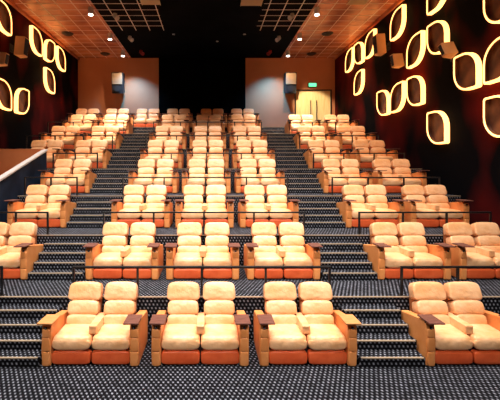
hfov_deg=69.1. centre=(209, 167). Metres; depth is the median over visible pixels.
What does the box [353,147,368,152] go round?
cushion
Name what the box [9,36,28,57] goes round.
speaker
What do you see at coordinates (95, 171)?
floor
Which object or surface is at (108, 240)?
cushion
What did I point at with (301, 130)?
recliner
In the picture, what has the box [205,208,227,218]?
seat cushion
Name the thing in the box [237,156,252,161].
seat cushion
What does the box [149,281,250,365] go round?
recliner
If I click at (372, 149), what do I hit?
cushion
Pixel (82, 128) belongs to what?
seat cushion
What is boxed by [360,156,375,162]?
seat cushion
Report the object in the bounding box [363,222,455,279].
recliner
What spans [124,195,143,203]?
cushion
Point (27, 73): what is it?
wall
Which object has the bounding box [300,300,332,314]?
cushion
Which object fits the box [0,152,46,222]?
wall
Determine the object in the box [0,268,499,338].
floor
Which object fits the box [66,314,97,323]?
lumbar cushion
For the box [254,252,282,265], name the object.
seat cushion
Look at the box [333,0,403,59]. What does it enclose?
trim
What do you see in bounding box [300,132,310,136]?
cushion
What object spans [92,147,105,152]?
cushion
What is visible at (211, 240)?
cushion
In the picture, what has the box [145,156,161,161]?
seat cushion
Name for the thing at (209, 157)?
seat cushion
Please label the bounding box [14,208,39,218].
seat cushion
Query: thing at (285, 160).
flight
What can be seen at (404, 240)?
cushion
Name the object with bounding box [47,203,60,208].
lumbar cushion
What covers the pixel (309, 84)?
exit sign
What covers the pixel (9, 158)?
wall
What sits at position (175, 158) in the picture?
seat cushion
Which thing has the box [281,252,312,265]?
seat cushion
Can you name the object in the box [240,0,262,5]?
ceiling vent
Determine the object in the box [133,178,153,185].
seat cushion
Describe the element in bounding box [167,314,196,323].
lumbar cushion
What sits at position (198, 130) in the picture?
recliner
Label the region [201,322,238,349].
seat cushion
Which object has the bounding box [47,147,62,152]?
cushion
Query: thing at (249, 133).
cushion
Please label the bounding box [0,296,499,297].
trim
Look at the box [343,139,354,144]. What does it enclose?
seat cushion
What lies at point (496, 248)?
lumbar cushion
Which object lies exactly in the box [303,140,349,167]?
recliner
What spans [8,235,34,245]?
cushion
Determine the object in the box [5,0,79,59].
trim
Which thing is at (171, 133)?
cushion
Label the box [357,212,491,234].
guard rail
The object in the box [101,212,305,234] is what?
guard rail
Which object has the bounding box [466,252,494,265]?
seat cushion
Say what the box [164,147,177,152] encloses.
cushion
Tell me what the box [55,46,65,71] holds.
wall light
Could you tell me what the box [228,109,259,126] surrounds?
recliner
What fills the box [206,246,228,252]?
lumbar cushion
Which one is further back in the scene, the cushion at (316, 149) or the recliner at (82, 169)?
the cushion at (316, 149)
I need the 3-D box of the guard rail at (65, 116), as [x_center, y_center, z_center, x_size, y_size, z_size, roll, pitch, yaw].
[-6.110,-2.550,19.930,3.826,0.601,0.090,0,0,0]
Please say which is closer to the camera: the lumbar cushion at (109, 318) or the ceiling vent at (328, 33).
the lumbar cushion at (109, 318)
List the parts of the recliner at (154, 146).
armrest, armrest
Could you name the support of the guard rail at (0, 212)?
on the floor at (172, 230)
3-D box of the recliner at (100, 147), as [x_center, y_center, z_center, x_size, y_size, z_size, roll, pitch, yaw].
[-5.040,-0.587,14.990,1.730,1.204,1.120,0,0,0]
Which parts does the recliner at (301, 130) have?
armrest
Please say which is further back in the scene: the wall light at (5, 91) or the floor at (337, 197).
the wall light at (5, 91)
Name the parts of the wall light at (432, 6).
panel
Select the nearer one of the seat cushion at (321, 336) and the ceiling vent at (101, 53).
the seat cushion at (321, 336)
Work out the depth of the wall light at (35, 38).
17.23 m
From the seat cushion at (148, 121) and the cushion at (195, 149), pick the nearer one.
the cushion at (195, 149)
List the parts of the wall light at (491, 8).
panel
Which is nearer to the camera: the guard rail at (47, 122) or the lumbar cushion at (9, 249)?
the lumbar cushion at (9, 249)
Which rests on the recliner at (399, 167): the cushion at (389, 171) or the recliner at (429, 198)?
the cushion at (389, 171)
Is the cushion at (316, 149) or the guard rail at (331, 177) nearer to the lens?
the guard rail at (331, 177)
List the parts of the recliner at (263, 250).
armrest, armrest, armrest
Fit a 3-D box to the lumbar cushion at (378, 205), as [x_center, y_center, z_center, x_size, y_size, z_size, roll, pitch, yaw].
[5.136,1.195,11.060,0.580,0.250,0.269,0,0,0]
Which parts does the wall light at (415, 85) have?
panel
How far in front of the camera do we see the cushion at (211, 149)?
15.18 m
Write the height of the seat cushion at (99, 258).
0.267 m
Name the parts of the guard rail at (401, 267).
post, rail, post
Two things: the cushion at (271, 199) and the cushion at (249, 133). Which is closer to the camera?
the cushion at (271, 199)
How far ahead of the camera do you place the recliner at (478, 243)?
8.85 m
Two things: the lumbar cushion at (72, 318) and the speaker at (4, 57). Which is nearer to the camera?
the lumbar cushion at (72, 318)
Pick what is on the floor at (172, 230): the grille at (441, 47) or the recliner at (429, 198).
the recliner at (429, 198)
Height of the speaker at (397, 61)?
0.500 m
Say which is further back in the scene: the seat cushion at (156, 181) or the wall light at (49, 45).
the wall light at (49, 45)
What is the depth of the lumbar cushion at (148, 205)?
10.95 m
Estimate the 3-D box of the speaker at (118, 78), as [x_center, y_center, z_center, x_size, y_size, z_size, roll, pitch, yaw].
[-5.750,-5.300,22.569,0.720,1.320,0.642,0,0,0]
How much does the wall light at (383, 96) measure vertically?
1.170 m
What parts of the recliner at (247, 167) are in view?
armrest, armrest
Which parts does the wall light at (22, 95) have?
panel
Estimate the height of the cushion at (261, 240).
0.301 m
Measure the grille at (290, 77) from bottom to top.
0.660 m
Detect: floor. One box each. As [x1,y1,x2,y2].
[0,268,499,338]
[0,339,499,399]
[18,192,460,222]
[37,223,499,265]
[39,134,369,148]
[47,149,391,168]
[47,169,421,191]
[133,127,284,133]
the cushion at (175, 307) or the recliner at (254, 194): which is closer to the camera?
the cushion at (175, 307)
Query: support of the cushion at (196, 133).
on the recliner at (198, 130)
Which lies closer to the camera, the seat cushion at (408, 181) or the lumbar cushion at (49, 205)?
the lumbar cushion at (49, 205)
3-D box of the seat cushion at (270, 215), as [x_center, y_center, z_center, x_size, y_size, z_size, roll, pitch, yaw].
[2.066,1.353,10.795,0.676,0.267,0.760,0,0,0]
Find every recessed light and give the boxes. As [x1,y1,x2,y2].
[88,7,92,15]
[314,7,318,15]
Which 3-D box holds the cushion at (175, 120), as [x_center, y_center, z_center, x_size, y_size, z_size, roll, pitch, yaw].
[-1.604,-2.436,19.450,0.590,0.301,0.272,0,0,0]
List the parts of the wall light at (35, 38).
panel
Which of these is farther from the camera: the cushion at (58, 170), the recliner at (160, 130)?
the recliner at (160, 130)
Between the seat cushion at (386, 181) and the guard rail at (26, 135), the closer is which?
the seat cushion at (386, 181)
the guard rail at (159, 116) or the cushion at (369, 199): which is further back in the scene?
the guard rail at (159, 116)
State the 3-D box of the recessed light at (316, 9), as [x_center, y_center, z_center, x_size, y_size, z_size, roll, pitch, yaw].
[4.660,-6.827,15.700,0.220,0.323,0.220,0,0,0]
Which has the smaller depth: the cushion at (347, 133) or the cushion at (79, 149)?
the cushion at (79, 149)
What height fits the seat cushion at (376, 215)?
0.267 m
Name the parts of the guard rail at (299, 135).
rail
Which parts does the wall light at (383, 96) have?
panel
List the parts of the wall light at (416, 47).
panel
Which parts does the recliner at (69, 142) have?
armrest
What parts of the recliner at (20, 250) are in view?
armrest, armrest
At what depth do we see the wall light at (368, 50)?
17.74 m
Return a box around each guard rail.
[0,212,49,234]
[0,266,4,295]
[23,177,78,195]
[26,135,112,148]
[47,122,123,133]
[52,153,98,168]
[65,116,133,126]
[72,266,330,295]
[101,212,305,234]
[121,177,288,195]
[135,153,277,168]
[146,135,267,148]
[153,122,261,133]
[159,116,256,123]
[289,122,358,133]
[299,135,378,148]
[312,153,404,168]
[330,177,440,195]
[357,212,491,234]
[398,266,499,295]
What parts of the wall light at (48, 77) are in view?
panel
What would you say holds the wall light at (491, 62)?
attached to the wall at (468, 166)
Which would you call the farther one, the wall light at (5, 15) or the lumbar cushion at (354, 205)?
the wall light at (5, 15)
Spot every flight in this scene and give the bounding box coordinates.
[0,305,62,367]
[28,242,96,280]
[66,201,118,227]
[90,173,128,193]
[107,152,139,168]
[120,137,148,148]
[132,130,155,133]
[262,130,284,133]
[268,137,296,148]
[275,152,307,168]
[285,173,322,193]
[292,201,345,227]
[310,242,376,280]
[338,305,424,367]
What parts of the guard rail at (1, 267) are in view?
post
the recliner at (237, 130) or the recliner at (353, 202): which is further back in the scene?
the recliner at (237, 130)
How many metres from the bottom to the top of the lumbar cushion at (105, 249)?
0.250 m
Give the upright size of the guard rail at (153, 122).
0.601 m
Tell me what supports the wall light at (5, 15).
attached to the wall at (27, 73)
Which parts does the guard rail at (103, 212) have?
rail, post, post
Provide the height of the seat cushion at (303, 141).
0.267 m
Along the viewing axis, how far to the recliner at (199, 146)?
15.16 m
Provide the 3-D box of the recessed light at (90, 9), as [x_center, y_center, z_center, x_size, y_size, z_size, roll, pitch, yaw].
[-5.200,-6.827,15.700,0.220,0.323,0.220,0,0,0]
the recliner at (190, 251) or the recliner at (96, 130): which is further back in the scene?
the recliner at (96, 130)
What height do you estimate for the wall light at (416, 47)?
1.170 m
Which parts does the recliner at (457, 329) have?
backrest, armrest, armrest, armrest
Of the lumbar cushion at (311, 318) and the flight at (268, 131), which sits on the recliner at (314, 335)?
the lumbar cushion at (311, 318)
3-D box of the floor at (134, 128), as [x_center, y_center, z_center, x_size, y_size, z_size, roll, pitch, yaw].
[-0.225,0.750,21.380,16.350,6.000,3.040,0,0,0]
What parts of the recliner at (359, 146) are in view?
armrest, armrest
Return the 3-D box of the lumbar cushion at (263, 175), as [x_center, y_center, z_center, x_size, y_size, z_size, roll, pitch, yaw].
[2.096,0.340,13.140,0.580,0.250,0.269,0,0,0]
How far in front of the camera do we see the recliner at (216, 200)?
10.85 m
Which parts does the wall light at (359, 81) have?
panel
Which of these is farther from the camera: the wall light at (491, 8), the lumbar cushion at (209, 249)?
the wall light at (491, 8)
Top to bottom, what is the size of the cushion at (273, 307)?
0.301 m
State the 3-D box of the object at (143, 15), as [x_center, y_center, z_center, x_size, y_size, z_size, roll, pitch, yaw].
[-0.225,-6.994,12.450,16.350,0.012,20.900,0,0,0]
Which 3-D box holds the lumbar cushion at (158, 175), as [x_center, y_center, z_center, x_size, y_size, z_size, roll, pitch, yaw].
[-1.644,0.340,13.140,0.580,0.250,0.269,0,0,0]
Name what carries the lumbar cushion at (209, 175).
on the recliner at (197, 167)
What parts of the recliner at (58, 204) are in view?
armrest, armrest, armrest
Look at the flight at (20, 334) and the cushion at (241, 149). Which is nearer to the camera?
the flight at (20, 334)
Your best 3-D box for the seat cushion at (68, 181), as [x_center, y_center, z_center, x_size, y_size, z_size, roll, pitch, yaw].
[-4.694,0.498,12.875,0.676,0.267,0.760,0,0,0]
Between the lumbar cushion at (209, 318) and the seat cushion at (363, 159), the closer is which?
the lumbar cushion at (209, 318)
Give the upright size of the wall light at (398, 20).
1.170 m
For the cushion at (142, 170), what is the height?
0.301 m
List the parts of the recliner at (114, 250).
armrest, armrest, armrest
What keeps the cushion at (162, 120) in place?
on the recliner at (165, 118)
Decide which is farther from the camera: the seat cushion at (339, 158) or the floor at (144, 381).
the seat cushion at (339, 158)
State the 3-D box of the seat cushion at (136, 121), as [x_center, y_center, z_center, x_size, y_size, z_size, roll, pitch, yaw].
[-3.956,-2.636,20.615,0.676,0.267,0.760,0,0,0]
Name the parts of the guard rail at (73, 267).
post, post, rail, post, post, post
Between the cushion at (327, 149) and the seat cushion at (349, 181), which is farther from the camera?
the cushion at (327, 149)
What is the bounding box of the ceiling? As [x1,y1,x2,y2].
[12,0,396,57]
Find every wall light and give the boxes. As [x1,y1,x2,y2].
[0,0,11,35]
[0,78,11,110]
[14,88,29,113]
[29,25,42,56]
[43,40,54,61]
[43,67,54,93]
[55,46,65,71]
[345,47,354,72]
[354,42,364,63]
[354,69,364,94]
[364,29,376,58]
[376,90,390,115]
[390,4,405,40]
[390,81,405,112]
[406,30,425,68]
[406,76,425,105]
[426,0,445,14]
[426,20,449,53]
[426,111,449,143]
[453,52,481,89]
[483,0,499,23]
[483,37,499,84]
[483,95,499,137]
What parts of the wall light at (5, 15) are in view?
panel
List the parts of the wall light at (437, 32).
panel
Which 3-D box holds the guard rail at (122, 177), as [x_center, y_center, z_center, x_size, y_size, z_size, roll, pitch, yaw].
[-0.150,0.585,11.490,5.346,0.601,0.090,0,0,0]
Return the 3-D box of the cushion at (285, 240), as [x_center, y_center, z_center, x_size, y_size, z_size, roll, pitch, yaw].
[2.056,1.839,9.050,0.590,0.301,0.272,0,0,0]
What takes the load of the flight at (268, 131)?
on the floor at (122, 135)
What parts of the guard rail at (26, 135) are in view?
rail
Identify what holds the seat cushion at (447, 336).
on the recliner at (457, 329)
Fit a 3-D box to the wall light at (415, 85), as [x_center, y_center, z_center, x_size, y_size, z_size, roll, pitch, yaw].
[7.855,-2.950,13.750,0.190,1.170,1.030,0,0,0]
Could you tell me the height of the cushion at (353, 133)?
0.301 m
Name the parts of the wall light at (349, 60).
panel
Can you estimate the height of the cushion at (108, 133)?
0.301 m
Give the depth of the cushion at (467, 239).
8.96 m
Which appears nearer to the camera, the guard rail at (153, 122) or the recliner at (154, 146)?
the recliner at (154, 146)
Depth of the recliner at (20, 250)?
8.79 m
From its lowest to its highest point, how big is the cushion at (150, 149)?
0.301 m
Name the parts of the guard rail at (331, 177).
post, rail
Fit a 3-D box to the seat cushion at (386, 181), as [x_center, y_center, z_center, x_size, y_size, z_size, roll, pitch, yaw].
[6.334,0.498,12.875,0.676,0.267,0.760,0,0,0]
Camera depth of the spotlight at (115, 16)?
16.20 m
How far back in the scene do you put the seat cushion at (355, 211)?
10.44 m
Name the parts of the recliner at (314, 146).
armrest, armrest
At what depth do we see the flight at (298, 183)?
12.72 m
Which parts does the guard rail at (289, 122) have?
rail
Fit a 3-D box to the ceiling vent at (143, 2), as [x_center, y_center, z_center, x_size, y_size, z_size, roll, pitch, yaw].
[-2.500,-6.964,15.000,0.800,0.048,0.700,0,0,0]
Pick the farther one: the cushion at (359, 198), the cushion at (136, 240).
the cushion at (359, 198)
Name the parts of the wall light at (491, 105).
panel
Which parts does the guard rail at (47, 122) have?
rail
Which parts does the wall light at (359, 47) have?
panel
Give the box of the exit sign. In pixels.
[308,83,316,86]
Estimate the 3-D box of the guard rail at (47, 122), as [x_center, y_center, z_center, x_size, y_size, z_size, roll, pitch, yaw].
[-6.110,-1.980,17.730,3.826,0.601,0.090,0,0,0]
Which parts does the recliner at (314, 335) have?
armrest, armrest, armrest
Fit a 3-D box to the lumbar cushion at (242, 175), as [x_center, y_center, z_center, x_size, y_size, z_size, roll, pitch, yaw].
[1.404,0.340,13.140,0.580,0.250,0.269,0,0,0]
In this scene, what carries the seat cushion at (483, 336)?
on the recliner at (457, 329)
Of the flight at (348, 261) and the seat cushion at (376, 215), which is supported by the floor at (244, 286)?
the flight at (348, 261)
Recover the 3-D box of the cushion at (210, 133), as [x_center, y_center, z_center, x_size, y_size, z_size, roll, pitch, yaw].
[0.246,-1.581,17.370,0.590,0.301,0.272,0,0,0]
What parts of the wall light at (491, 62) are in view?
panel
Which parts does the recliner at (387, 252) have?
armrest, armrest, armrest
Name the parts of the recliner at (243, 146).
armrest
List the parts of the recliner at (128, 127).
armrest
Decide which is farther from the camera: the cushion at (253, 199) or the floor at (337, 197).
the floor at (337, 197)
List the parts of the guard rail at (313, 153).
rail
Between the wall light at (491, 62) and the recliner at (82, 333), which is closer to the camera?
the recliner at (82, 333)
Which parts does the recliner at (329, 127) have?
armrest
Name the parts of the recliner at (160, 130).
armrest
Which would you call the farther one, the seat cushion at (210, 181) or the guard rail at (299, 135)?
the guard rail at (299, 135)
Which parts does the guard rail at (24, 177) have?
post, rail, post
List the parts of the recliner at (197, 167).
armrest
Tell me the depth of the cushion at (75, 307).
6.86 m
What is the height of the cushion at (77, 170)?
0.301 m
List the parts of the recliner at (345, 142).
armrest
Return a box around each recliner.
[0,222,42,279]
[4,185,75,227]
[31,140,64,167]
[37,281,147,365]
[38,159,96,192]
[39,126,82,148]
[61,115,96,133]
[65,140,111,167]
[67,109,99,124]
[81,126,123,148]
[82,222,162,279]
[96,115,132,133]
[98,109,130,124]
[110,185,172,227]
[127,159,178,192]
[130,109,161,126]
[140,140,183,167]
[148,126,186,148]
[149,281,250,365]
[156,115,189,133]
[162,109,192,126]
[165,222,239,279]
[174,185,234,227]
[181,159,230,192]
[187,140,228,167]
[189,126,226,148]
[192,115,224,133]
[197,109,227,126]
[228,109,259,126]
[228,115,260,133]
[229,126,267,148]
[232,140,274,167]
[234,159,285,192]
[238,185,299,227]
[244,222,322,279]
[254,281,361,365]
[285,115,320,133]
[293,126,334,148]
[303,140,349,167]
[317,159,374,192]
[321,115,358,133]
[334,126,376,148]
[336,185,407,227]
[350,140,397,167]
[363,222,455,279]
[372,159,429,192]
[401,185,472,226]
[401,281,499,365]
[443,222,499,279]
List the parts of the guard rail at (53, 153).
rail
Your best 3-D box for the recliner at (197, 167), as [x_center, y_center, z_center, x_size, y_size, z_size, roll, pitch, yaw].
[-0.130,0.268,12.910,1.730,1.204,1.120,0,0,0]
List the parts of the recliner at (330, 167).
armrest, armrest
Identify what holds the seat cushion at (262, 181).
on the recliner at (247, 167)
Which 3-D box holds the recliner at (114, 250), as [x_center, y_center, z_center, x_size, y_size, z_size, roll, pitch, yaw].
[-2.040,1.978,8.750,1.730,1.204,1.120,0,0,0]
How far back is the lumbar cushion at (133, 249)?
8.86 m
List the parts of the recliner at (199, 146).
armrest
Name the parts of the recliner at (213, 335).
armrest, armrest, armrest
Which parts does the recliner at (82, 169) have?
armrest, armrest, armrest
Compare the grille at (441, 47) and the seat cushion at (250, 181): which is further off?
the seat cushion at (250, 181)
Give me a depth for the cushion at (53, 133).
17.27 m
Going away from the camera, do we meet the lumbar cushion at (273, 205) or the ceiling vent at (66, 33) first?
the lumbar cushion at (273, 205)
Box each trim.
[0,149,47,180]
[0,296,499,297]
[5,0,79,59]
[10,235,499,235]
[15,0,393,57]
[295,89,331,114]
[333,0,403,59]
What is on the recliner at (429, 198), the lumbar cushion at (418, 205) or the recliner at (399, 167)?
the lumbar cushion at (418, 205)
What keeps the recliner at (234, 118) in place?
on the floor at (122, 135)
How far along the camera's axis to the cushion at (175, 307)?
6.86 m
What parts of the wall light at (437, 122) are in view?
panel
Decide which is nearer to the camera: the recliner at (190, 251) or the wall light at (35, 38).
the recliner at (190, 251)
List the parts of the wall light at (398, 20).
panel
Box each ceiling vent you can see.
[61,31,73,35]
[100,52,109,55]
[140,0,160,4]
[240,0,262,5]
[322,31,332,35]
[346,0,368,4]
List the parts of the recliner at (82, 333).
armrest, armrest, armrest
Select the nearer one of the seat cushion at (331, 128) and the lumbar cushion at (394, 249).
the lumbar cushion at (394, 249)
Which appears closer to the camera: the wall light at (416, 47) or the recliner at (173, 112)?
the wall light at (416, 47)
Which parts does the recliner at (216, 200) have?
armrest, armrest, armrest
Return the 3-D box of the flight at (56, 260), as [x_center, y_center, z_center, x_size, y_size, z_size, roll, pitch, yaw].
[-3.560,2.250,8.814,1.280,0.690,1.052,0,0,0]
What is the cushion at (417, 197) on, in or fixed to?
on the recliner at (429, 198)
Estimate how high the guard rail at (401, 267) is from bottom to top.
0.601 m
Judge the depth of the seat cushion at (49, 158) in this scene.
14.59 m
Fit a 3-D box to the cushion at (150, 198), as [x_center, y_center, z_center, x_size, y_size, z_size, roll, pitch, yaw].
[-1.664,0.984,11.130,0.590,0.301,0.272,0,0,0]
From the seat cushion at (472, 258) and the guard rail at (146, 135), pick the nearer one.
the seat cushion at (472, 258)
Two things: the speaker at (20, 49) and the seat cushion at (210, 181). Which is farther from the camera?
the speaker at (20, 49)
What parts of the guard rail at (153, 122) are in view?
rail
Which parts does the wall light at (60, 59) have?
panel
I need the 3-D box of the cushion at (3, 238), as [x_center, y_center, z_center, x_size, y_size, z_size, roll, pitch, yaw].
[-5.426,1.839,9.050,0.590,0.301,0.272,0,0,0]
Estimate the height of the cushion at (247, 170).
0.301 m
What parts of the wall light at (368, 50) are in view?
panel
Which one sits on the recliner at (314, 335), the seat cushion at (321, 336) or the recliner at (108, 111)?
the seat cushion at (321, 336)
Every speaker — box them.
[0,52,8,66]
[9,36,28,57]
[111,72,124,92]
[284,72,296,92]
[372,33,390,55]
[390,53,405,67]
[438,41,457,61]
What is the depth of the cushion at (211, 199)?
11.01 m
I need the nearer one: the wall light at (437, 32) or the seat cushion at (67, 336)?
the seat cushion at (67, 336)
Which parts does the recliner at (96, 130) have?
armrest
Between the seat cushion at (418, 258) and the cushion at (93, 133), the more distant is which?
the cushion at (93, 133)
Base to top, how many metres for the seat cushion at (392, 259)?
0.267 m
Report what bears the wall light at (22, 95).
attached to the wall at (27, 73)
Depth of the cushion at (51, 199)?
11.03 m
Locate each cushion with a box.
[0,235,7,245]
[0,252,19,267]
[6,246,21,252]
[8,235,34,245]
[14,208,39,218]
[24,203,42,207]
[25,195,46,203]
[37,208,59,218]
[46,178,66,185]
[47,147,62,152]
[47,156,55,162]
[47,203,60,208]
[48,195,68,202]
[51,132,64,136]
[52,323,94,349]
[53,174,65,176]
[54,167,71,173]
[61,139,73,144]
[65,178,84,185]
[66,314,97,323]
[67,300,100,314]
[69,156,86,161]
[73,167,90,173]
[73,174,84,177]
[75,147,90,152]
[80,126,91,130]
[86,156,101,162]
[91,324,129,349]
[92,132,104,136]
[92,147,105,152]
[93,252,124,265]
[102,235,126,245]
[102,246,124,252]
[103,139,115,144]
[103,314,127,323]
[104,120,115,123]
[104,300,135,313]
[106,132,115,136]
[117,208,142,218]
[123,203,140,208]
[123,252,151,265]
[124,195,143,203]
[130,235,154,245]
[130,246,151,252]
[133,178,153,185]
[134,119,145,123]
[137,114,146,117]
[138,167,154,173]
[138,174,151,176]
[141,208,163,218]
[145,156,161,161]
[146,119,157,123]
[146,195,165,202]
[146,203,163,208]
[148,147,161,152]
[149,114,157,117]
[153,178,171,185]
[156,132,167,136]
[157,167,172,173]
[157,174,171,176]
[161,321,199,349]
[162,120,172,123]
[162,156,177,161]
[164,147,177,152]
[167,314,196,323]
[168,300,198,314]
[170,132,181,136]
[173,252,202,265]
[175,120,185,124]
[177,235,200,245]
[177,246,199,252]
[181,208,203,218]
[184,195,202,203]
[184,203,201,208]
[187,178,204,185]
[189,167,204,174]
[189,174,203,176]
[191,156,207,161]
[193,147,206,152]
[195,132,206,136]
[197,120,207,123]
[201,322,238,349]
[203,252,231,265]
[204,300,234,314]
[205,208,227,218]
[205,235,228,245]
[205,314,234,323]
[206,195,225,203]
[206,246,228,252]
[207,178,225,184]
[207,203,225,208]
[208,156,224,159]
[208,167,223,174]
[208,174,223,176]
[209,132,220,136]
[209,147,222,152]
[210,120,220,124]
[231,120,242,124]
[234,132,245,136]
[237,147,250,152]
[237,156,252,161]
[240,167,256,173]
[241,174,255,176]
[241,178,259,185]
[244,120,254,123]
[245,195,263,203]
[246,203,263,208]
[246,208,268,218]
[248,132,259,136]
[252,235,276,245]
[253,147,266,152]
[253,156,270,161]
[254,246,276,252]
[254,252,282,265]
[259,167,275,173]
[259,178,279,185]
[261,174,275,176]
[265,300,296,314]
[267,195,286,203]
[267,208,292,218]
[269,203,286,208]
[269,324,306,349]
[271,314,296,323]
[280,235,304,245]
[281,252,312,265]
[282,246,304,252]
[291,126,297,130]
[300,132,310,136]
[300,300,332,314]
[301,139,312,144]
[303,314,333,323]
[305,323,346,349]
[309,147,322,152]
[312,132,324,136]
[314,156,328,162]
[323,167,339,173]
[325,147,339,152]
[328,156,345,161]
[328,174,340,177]
[328,178,347,185]
[329,126,337,130]
[337,120,349,123]
[341,167,358,173]
[342,132,350,136]
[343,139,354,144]
[343,195,364,202]
[346,178,366,185]
[347,174,359,176]
[351,203,364,207]
[352,132,364,136]
[352,208,374,218]
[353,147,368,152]
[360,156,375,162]
[365,195,386,203]
[370,147,385,152]
[370,203,387,207]
[371,235,398,245]
[372,208,398,218]
[374,167,391,173]
[376,156,393,161]
[383,178,401,185]
[384,246,399,252]
[385,252,413,267]
[392,167,410,173]
[399,235,426,245]
[400,174,411,176]
[400,178,421,184]
[403,195,425,202]
[404,246,427,252]
[410,252,442,265]
[412,300,448,314]
[416,203,426,208]
[416,208,438,218]
[425,195,447,203]
[431,203,449,207]
[432,314,449,323]
[434,324,472,349]
[436,208,462,218]
[446,235,474,245]
[447,300,484,314]
[454,314,486,323]
[465,247,475,252]
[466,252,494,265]
[467,324,499,349]
[474,235,499,245]
[480,246,499,251]
[491,252,499,265]
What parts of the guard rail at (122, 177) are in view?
post, rail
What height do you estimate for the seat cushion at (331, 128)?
0.267 m
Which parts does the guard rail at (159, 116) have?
rail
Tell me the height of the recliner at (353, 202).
1.204 m
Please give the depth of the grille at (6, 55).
13.73 m
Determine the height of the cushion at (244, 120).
0.301 m
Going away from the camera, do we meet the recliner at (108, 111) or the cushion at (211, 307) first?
the cushion at (211, 307)
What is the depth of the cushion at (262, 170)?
13.10 m
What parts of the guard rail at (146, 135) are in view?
rail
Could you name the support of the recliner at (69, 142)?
on the floor at (73, 150)
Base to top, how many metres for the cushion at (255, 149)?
0.301 m
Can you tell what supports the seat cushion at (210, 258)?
on the recliner at (190, 251)
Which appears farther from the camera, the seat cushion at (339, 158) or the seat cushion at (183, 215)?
the seat cushion at (339, 158)
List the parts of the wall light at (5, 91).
panel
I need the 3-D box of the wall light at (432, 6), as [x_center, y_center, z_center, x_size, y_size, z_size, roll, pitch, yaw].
[7.855,-6.050,12.420,0.190,1.170,1.030,0,0,0]
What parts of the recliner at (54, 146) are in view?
armrest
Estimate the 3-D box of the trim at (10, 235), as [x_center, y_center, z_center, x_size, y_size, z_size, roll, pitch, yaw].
[0.925,1.744,9.343,14.050,0.020,0.030,0,0,0]
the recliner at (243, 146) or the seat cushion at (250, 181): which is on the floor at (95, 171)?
the recliner at (243, 146)
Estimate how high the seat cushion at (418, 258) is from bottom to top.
0.267 m
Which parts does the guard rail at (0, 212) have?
rail, post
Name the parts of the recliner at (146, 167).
armrest, armrest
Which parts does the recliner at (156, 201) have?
armrest, armrest, armrest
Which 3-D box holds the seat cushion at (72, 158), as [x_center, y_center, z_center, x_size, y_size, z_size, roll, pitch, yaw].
[-5.386,-0.356,14.955,0.676,0.267,0.760,0,0,0]
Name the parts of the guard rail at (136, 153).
rail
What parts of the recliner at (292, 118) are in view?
armrest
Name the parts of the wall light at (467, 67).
panel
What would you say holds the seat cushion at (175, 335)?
on the recliner at (213, 335)
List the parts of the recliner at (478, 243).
armrest, armrest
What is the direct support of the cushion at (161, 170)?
on the recliner at (146, 167)
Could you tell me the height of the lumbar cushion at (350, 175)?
0.250 m
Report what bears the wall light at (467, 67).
attached to the wall at (468, 166)
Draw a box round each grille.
[5,54,8,64]
[24,38,28,55]
[112,73,121,83]
[286,73,295,83]
[372,35,376,53]
[390,55,393,65]
[438,45,443,54]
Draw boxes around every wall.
[0,0,77,148]
[0,149,42,174]
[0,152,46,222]
[78,58,158,117]
[159,58,244,126]
[245,58,334,126]
[335,0,499,228]
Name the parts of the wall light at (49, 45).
panel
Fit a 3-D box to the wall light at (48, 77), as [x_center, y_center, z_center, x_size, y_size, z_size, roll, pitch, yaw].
[-8.305,-4.500,18.600,0.190,1.170,1.030,0,0,0]
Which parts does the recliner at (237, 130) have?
armrest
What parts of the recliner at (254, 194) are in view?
armrest, armrest, armrest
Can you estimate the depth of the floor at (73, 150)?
15.58 m
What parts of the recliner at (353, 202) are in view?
armrest, armrest, armrest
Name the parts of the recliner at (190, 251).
armrest, armrest, armrest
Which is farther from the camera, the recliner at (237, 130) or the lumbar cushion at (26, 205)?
the recliner at (237, 130)
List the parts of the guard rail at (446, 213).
post, rail, post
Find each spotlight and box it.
[113,13,119,20]
[288,13,294,19]
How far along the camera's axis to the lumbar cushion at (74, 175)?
13.03 m
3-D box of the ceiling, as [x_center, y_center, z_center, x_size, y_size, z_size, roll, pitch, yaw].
[-0.225,-7.100,10.100,16.950,0.200,26.200,0,0,0]
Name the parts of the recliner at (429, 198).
armrest, armrest, armrest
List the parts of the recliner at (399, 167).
armrest, armrest, armrest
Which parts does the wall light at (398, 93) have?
panel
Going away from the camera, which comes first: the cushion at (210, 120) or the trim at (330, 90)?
the cushion at (210, 120)
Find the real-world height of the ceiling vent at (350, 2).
0.048 m
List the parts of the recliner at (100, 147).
armrest, armrest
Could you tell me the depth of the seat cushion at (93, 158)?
14.59 m
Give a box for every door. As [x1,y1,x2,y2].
[296,91,312,124]
[313,91,329,124]
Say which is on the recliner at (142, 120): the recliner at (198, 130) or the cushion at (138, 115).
the cushion at (138, 115)
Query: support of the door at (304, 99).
in the wall at (264, 77)
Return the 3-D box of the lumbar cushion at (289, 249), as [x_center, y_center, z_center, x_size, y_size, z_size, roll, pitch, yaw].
[2.056,2.050,8.980,0.580,0.250,0.269,0,0,0]
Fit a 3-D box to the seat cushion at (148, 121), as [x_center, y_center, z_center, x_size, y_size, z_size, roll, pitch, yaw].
[-3.264,-2.636,20.615,0.676,0.267,0.760,0,0,0]
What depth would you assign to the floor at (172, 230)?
9.34 m
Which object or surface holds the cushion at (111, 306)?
on the recliner at (82, 333)
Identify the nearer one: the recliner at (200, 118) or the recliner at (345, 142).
the recliner at (345, 142)
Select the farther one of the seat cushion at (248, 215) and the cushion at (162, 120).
the cushion at (162, 120)
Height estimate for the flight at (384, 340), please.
0.690 m
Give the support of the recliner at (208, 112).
on the floor at (134, 128)
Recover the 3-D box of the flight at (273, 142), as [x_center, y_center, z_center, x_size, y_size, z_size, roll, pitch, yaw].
[3.330,-1.170,17.134,1.340,0.690,1.052,0,0,0]
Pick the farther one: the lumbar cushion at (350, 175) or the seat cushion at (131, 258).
the lumbar cushion at (350, 175)
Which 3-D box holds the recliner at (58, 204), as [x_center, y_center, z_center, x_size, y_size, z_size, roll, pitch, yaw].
[-5.020,1.123,10.830,1.730,1.204,1.120,0,0,0]

